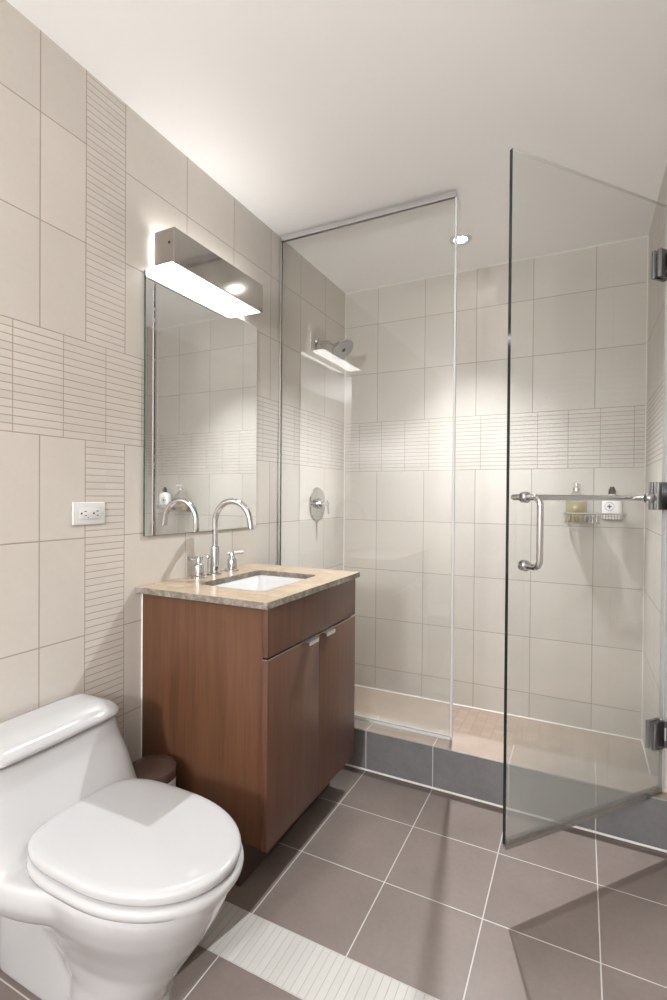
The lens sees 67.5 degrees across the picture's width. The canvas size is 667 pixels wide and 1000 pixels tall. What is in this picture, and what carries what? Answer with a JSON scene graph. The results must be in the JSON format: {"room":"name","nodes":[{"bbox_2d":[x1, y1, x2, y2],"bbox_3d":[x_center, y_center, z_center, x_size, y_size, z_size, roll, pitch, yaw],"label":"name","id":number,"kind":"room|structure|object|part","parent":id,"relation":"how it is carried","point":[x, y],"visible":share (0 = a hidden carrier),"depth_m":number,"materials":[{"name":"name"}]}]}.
{"room":"bathroom","nodes":[
{"label":"bathroom","id":0,"kind":"room"},
{"bbox_2d":[0,0,344,761],"bbox_3d":[-1.159,-0.055,0.835,0.120,2.718,5.503,1,1,26],"label":"wall","id":1,"kind":"structure","parent":0,"point":[87,184],"depth_m":1.55,"materials":[{"name":"beige tile"}]},
{"bbox_2d":[72,502,104,525],"bbox_3d":[-0.745,0.041,1.523,0.009,0.070,0.112,1,1,26],"label":"electrical outlet","id":2,"kind":"object","parent":1,"relation":"attached to","point":[83,513],"visible":1,"depth_m":1.52,"materials":[{"name":"white plastic"}]},
{"bbox_2d":[80,508,99,518],"bbox_3d":[-0.743,0.041,1.522,0.002,0.033,0.068,1,1,26],"label":"receptacle","id":3,"kind":"object","parent":2,"relation":"attached to","point":[85,513],"depth_m":1.52,"materials":[{"name":"white plastic"}]},
{"bbox_2d":[143,270,256,535],"bbox_3d":[-0.502,-0.333,2.002,0.008,0.912,0.652,1,1,26],"label":"mirror","id":4,"kind":"object","parent":1,"relation":"attached to","point":[200,359],"visible":1,"depth_m":1.93,"materials":[{"name":"silver mirror"}]},
{"bbox_2d":[154,227,262,314],"bbox_3d":[-0.470,-0.870,1.947,0.104,0.116,0.526,1,1,26],"label":"vanity light","id":5,"kind":"object","parent":1,"relation":"attached to","point":[176,253],"visible":1,"depth_m":1.85,"materials":[{"name":"metal"}]},
{"bbox_2d":[156,262,256,313],"bbox_3d":[-0.473,-0.867,1.950,0.084,0.102,0.512,1,1,26],"label":"diffuser","id":6,"kind":"object","parent":5,"relation":"attached to","point":[222,281],"depth_m":1.93,"materials":[{"name":"white plastic"}]},
{"bbox_2d":[309,487,329,519],"bbox_3d":[-0.059,0.021,2.822,0.078,0.186,0.186,1,1,26],"label":"shower valve","id":7,"kind":"object","parent":1,"relation":"attached to","point":[317,503],"visible":1,"depth_m":2.81,"materials":[{"name":"silver metal"}]},
{"bbox_3d":[-0.055,0.021,2.820,0.068,0.060,0.060,1,1,26],"label":"knob","id":8,"kind":"part","parent":7,"relation":"part of","materials":[{"name":"silver metal"}]},
{"bbox_2d":[315,338,353,358],"bbox_3d":[0.003,-0.849,2.770,0.218,0.129,0.132,1,1,26],"label":"shower fixture","id":9,"kind":"object","parent":1,"relation":"attached to","point":[342,348],"visible":1,"depth_m":2.74,"materials":[{"name":"silver metal"}]},
{"bbox_3d":[-0.028,-0.873,2.790,0.134,0.044,0.022,1,1,26],"label":"arm","id":10,"kind":"part","parent":9,"relation":"part of","materials":[{"name":"silver metal"}]},
{"bbox_2d":[277,190,457,739],"bbox_3d":[0.119,-0.145,2.286,0.872,2.301,0.021,1,1,26],"label":"glass panel","id":11,"kind":"object","parent":1,"relation":"attached to","point":[450,195],"visible":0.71,"depth_m":2.21,"materials":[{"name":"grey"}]},
{"bbox_3d":[0.116,-0.145,2.288,0.858,2.294,0.010,1,1,26],"label":"glass","id":12,"kind":"part","parent":11,"relation":"part of","materials":[{"name":"grey"}]},
{"bbox_2d":[0,765,666,999],"bbox_3d":[-0.599,1.255,0.031,1.627,0.120,4.552,1,1,26],"label":"floor","id":13,"kind":"structure","parent":0,"point":[384,888],"depth_m":1.45,"materials":[{"name":"tile"}]},
{"bbox_2d":[0,693,243,999],"bbox_3d":[-0.526,0.880,1.187,0.697,0.613,0.422,1,1,26],"label":"toilet","id":14,"kind":"object","parent":13,"relation":"on","point":[111,878],"visible":1,"depth_m":1.10,"materials":[{"name":"white ceramic"}]},
{"bbox_3d":[-0.759,0.590,1.302,0.171,0.040,0.387,1,1,26],"label":"tank lid","id":15,"kind":"part","parent":14,"relation":"part of","materials":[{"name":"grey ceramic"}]},
{"bbox_3d":[-0.432,0.767,1.140,0.478,0.026,0.340,1,1,26],"label":"seat lid","id":16,"kind":"part","parent":14,"relation":"part of","materials":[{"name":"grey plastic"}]},
{"bbox_3d":[-0.427,0.797,1.138,0.477,0.024,0.355,1,1,26],"label":"seat","id":17,"kind":"part","parent":14,"relation":"part of","materials":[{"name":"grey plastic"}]},
{"bbox_2d":[132,755,177,785],"bbox_3d":[-0.559,0.998,1.532,0.151,0.370,0.151,1,1,26],"label":"waste bin","id":18,"kind":"object","parent":13,"relation":"on","point":[161,768],"visible":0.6,"depth_m":1.52,"materials":[{"name":"brown"}]},
{"bbox_2d":[141,579,354,886],"bbox_3d":[-0.277,0.749,1.877,0.545,0.866,0.639,1,1,26],"label":"vanity cabinet","id":19,"kind":"object","parent":13,"relation":"on","point":[253,707],"visible":0.81,"depth_m":1.61,"materials":[{"name":"brown wood"}]},
{"bbox_3d":[-0.431,0.680,1.608,0.494,0.726,0.018,1,1,26],"label":"panel","id":20,"kind":"part","parent":19,"relation":"part of","materials":[{"name":"brown wood"}]},
{"bbox_2d":[135,563,359,609],"bbox_3d":[-0.281,0.304,1.868,0.536,0.020,0.676,1,1,26],"label":"countertop","id":21,"kind":"structure","parent":19,"relation":"on","point":[314,580],"depth_m":1.71,"materials":[{"name":"stone"}]},
{"bbox_2d":[188,498,253,578],"bbox_3d":[-0.438,0.142,1.974,0.243,0.300,0.229,0,0,-9],"label":"faucet","id":22,"kind":"object","parent":21,"relation":"on","point":[198,568],"visible":1,"depth_m":1.95,"materials":[{"name":"silver metal"}]},
{"bbox_3d":[-0.517,0.220,1.873,0.014,0.019,0.063,1,1,36],"label":"lever","id":23,"kind":"part","parent":22,"relation":"part of","materials":[{"name":"silver metal"}]},
{"bbox_3d":[-0.509,0.253,1.885,0.058,0.078,0.058,1,1,26],"label":"handle","id":24,"kind":"part","parent":22,"relation":"part of","materials":[{"name":"silver metal"}]},
{"bbox_3d":[-0.499,0.255,1.983,0.016,0.073,0.016,1,1,26],"label":"lift rod","id":25,"kind":"part","parent":22,"relation":"part of","materials":[{"name":"silver metal"}]},
{"bbox_3d":[-0.468,0.236,1.968,0.058,0.111,0.058,1,1,26],"label":"spout","id":26,"kind":"part","parent":22,"relation":"part of","materials":[{"name":"silver metal"}]},
{"bbox_3d":[-0.420,0.252,2.064,0.058,0.078,0.058,1,1,26],"label":"handle","id":27,"kind":"part","parent":22,"relation":"part of","materials":[{"name":"silver metal"}]},
{"bbox_3d":[-0.390,0.087,1.928,0.195,0.189,0.023,1,1,26],"label":"spout","id":28,"kind":"part","parent":22,"relation":"part of","materials":[{"name":"silver metal"}]},
{"bbox_3d":[-0.405,0.219,2.068,0.063,0.019,0.014,0,0,-14],"label":"lever","id":29,"kind":"part","parent":22,"relation":"part of","materials":[{"name":"silver metal"}]},
{"bbox_2d":[214,575,302,590],"bbox_3d":[-0.271,0.386,1.855,0.320,0.141,0.420,1,1,26],"label":"sink","id":30,"kind":"object","parent":21,"relation":"in","point":[258,582],"visible":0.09,"depth_m":2.03,"materials":[{"name":"white ceramic"}]},
{"bbox_3d":[-0.133,0.763,1.630,0.019,0.572,0.326,1,1,26],"label":"door","id":31,"kind":"part","parent":19,"relation":"part of","materials":[{"name":"brown wood"}]},
{"bbox_3d":[-0.061,0.394,1.767,0.019,0.148,0.638,1,1,26],"label":"drawer","id":32,"kind":"part","parent":19,"relation":"part of","materials":[{"name":"brown wood"}]},
{"bbox_3d":[-0.082,0.479,1.697,0.041,0.013,0.065,1,1,26],"label":"handle","id":33,"kind":"part","parent":19,"relation":"part of","materials":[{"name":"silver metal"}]},
{"bbox_3d":[-0.026,0.478,1.810,0.041,0.013,0.067,1,1,26],"label":"handle","id":34,"kind":"part","parent":19,"relation":"part of","materials":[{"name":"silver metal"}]},
{"bbox_3d":[0.009,0.762,1.917,0.019,0.572,0.310,1,1,26],"label":"door","id":35,"kind":"part","parent":19,"relation":"part of","materials":[{"name":"brown wood"}]},
{"bbox_2d":[345,763,666,852],"bbox_3d":[0.407,1.182,2.050,1.627,0.008,0.008,1,1,26],"label":"caulk","id":36,"kind":"structure","parent":13,"relation":"on","point":[346,764],"depth_m":1.90,"materials":[{"name":"white"}]},
{"bbox_2d":[347,710,666,849],"bbox_3d":[0.444,1.108,2.123,1.627,0.196,0.163,1,1,26],"label":"shower curb","id":37,"kind":"object","parent":13,"relation":"on","point":[643,820],"visible":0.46,"depth_m":1.92,"materials":[{"name":"tile"}]},
{"bbox_2d":[354,727,666,800],"bbox_3d":[0.409,1.011,2.050,1.627,0.003,0.003,1,1,26],"label":"strip","id":38,"kind":"object","parent":37,"relation":"attached to","point":[354,727],"visible":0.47,"depth_m":1.90,"materials":[{"name":"grey metal"}]},
{"bbox_2d":[6,0,666,293],"bbox_3d":[-0.394,-1.344,0.381,1.627,0.120,5.383,1,1,26],"label":"ceiling","id":39,"kind":"structure","parent":0,"point":[309,114],"depth_m":1.64,"materials":[{"name":"white paint"}]},
{"bbox_2d":[449,233,471,244],"bbox_3d":[0.629,-1.290,2.474,0.110,0.006,0.110,1,1,26],"label":"recessed light","id":40,"kind":"object","parent":39,"relation":"in","point":[462,238],"visible":0.73,"depth_m":2.47,"materials":[{"name":"grey plastic"}]},
{"bbox_2d":[346,162,666,293],"bbox_3d":[-0.367,-1.283,0.436,1.628,0.004,5.264,1,1,26],"label":"caulk","id":41,"kind":"structure","parent":39,"relation":"attached to","point":[666,162],"depth_m":2.61,"materials":[{"name":"white"}]},
{"bbox_2d":[344,237,647,738],"bbox_3d":[0.823,-0.056,2.855,1.627,2.718,0.120,1,1,26],"label":"wall","id":42,"kind":"structure","parent":0,"point":[579,317],"depth_m":2.74,"materials":[{"name":"beige tile"}]},
{"bbox_2d":[343,236,650,774],"bbox_3d":[0.643,-0.060,2.494,1.631,2.468,0.690,1,1,26],"label":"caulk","id":43,"kind":"structure","parent":42,"relation":"attached to","point":[648,236],"depth_m":2.46,"materials":[{"name":"white"}]},
{"bbox_2d":[562,512,626,523],"bbox_3d":[1.297,0.085,2.489,0.285,0.066,0.116,1,1,26],"label":"shower caddy","id":44,"kind":"object","parent":42,"relation":"attached to","point":[589,514],"visible":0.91,"depth_m":2.45,"materials":[{"name":"silver metal"}]},
{"bbox_2d":[566,483,586,521],"bbox_3d":[1.225,0.012,2.520,0.096,0.198,0.068,1,1,26],"label":"pump bottle","id":45,"kind":"object","parent":44,"relation":"in","point":[579,507],"visible":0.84,"depth_m":2.49,"materials":[{"name":"beige plastic"}]},
{"bbox_2d":[563,513,599,523],"bbox_3d":[1.248,0.092,2.512,0.164,0.051,0.107,1,1,26],"label":"basket","id":46,"kind":"object","parent":44,"relation":"on","point":[592,515],"depth_m":2.48,"materials":[{"name":"silver metal"}]},
{"bbox_2d":[602,487,621,518],"bbox_3d":[1.367,0.014,2.449,0.088,0.158,0.056,1,1,26],"label":"lotion bottle","id":47,"kind":"object","parent":44,"relation":"in","point":[607,506],"visible":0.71,"depth_m":2.43,"materials":[{"name":"white plastic"}]},
{"bbox_2d":[602,514,623,519],"bbox_3d":[1.370,0.083,2.452,0.090,0.030,0.107,1,1,26],"label":"tray","id":48,"kind":"object","parent":44,"relation":"on","point":[605,516],"depth_m":2.41,"materials":[{"name":"silver metal"}]},
{"bbox_2d":[354,686,648,773],"bbox_3d":[0.628,1.239,2.495,1.627,0.131,0.708,1,1,26],"label":"floor","id":49,"kind":"structure","parent":0,"point":[601,748],"depth_m":2.56,"materials":[{"name":"tile"}]},
{"bbox_2d":[642,166,666,789],"bbox_3d":[0.405,-0.036,0.057,0.120,2.718,5.503,1,1,26],"label":"wall","id":50,"kind":"structure","parent":0,"point":[656,289],"depth_m":2.14,"materials":[{"name":"beige tile"}]},
{"bbox_2d":[503,148,666,845],"bbox_3d":[0.836,0.005,1.611,0.737,2.033,0.134,0,1,-27],"label":"shower door","id":51,"kind":"structure","parent":50,"relation":"attached to","point":[656,728],"depth_m":1.69,"materials":[{"name":"clear glass"}]},
{"bbox_3d":[0.576,0.093,1.451,0.033,0.235,0.081,0,1,-24],"label":"handle","id":52,"kind":"part","parent":51,"relation":"part of","materials":[{"name":"silver metal"}]},
{"bbox_3d":[1.156,0.810,1.731,0.008,0.090,0.060,1,1,26],"label":"wall plate","id":53,"kind":"part","parent":51,"relation":"part of","materials":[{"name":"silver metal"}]}
]}

